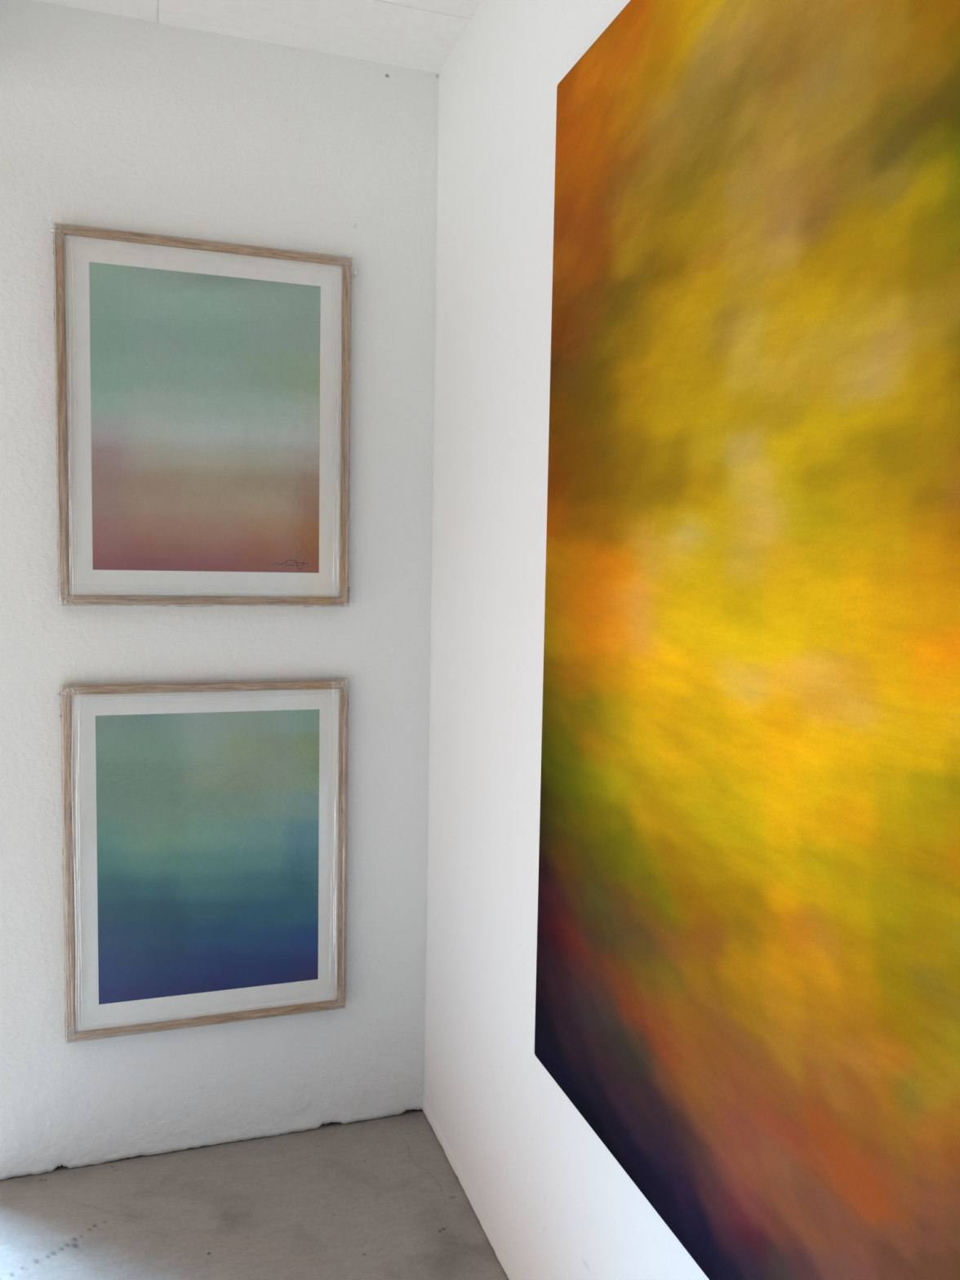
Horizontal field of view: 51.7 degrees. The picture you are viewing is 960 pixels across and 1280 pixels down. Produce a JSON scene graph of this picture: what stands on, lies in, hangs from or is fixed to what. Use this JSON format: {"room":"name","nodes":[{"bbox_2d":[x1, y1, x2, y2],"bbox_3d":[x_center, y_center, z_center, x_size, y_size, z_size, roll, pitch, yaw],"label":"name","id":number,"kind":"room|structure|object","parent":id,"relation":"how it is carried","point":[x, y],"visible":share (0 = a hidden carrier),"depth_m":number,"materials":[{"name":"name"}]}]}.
{"room":"museum","nodes":[
{"label":"museum","id":0,"kind":"room"},
{"bbox_2d":[0,0,439,1180],"bbox_3d":[-0.610,-0.083,2.546,1.350,2.850,0.203,0,5,-18],"label":"wall","id":1,"kind":"structure","parent":0,"point":[112,122],"depth_m":2.42,"materials":[{"name":"paint"}]},
{"bbox_2d":[52,222,352,607],"bbox_3d":[-0.641,-0.515,2.372,0.702,0.872,0.037,0,5,-18],"label":"framed print","id":2,"kind":"object","parent":1,"relation":"attached to","point":[203,399],"visible":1,"depth_m":2.36,"materials":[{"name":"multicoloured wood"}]},
{"bbox_2d":[59,677,349,1043],"bbox_3d":[-0.666,0.532,2.452,0.688,0.867,0.036,0,5,-18],"label":"framed print","id":3,"kind":"object","parent":1,"relation":"attached to","point":[205,824],"visible":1,"depth_m":2.44,"materials":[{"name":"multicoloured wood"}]},
{"bbox_2d":[0,1109,508,1279],"bbox_3d":[0.015,1.541,0.317,1.260,0.120,4.730,0,5,-18],"label":"floor","id":4,"kind":"structure","parent":0,"point":[381,1198],"depth_m":2.28,"materials":[{"name":"concrete"}]},
{"bbox_2d":[35,0,482,73],"bbox_3d":[0.129,-1.305,0.180,1.430,0.120,4.950,0,5,-18],"label":"ceiling","id":5,"kind":"structure","parent":0,"point":[416,34],"depth_m":2.27,"materials":[{"name":"paint"}]},
{"bbox_2d":[422,0,709,1279],"bbox_3d":[0.684,0.101,0.483,0.204,2.850,4.950,0,5,-18],"label":"wall","id":6,"kind":"structure","parent":0,"point":[551,1201],"depth_m":2.10,"materials":[{"name":"paint"}]},
{"bbox_2d":[534,0,959,1279],"bbox_3d":[0.356,-0.036,1.100,0.026,1.737,1.444,0,5,-18],"label":"painting","id":7,"kind":"object","parent":6,"relation":"attached to","point":[748,988],"visible":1,"depth_m":1.15,"materials":[{"name":"paint"}]}
]}

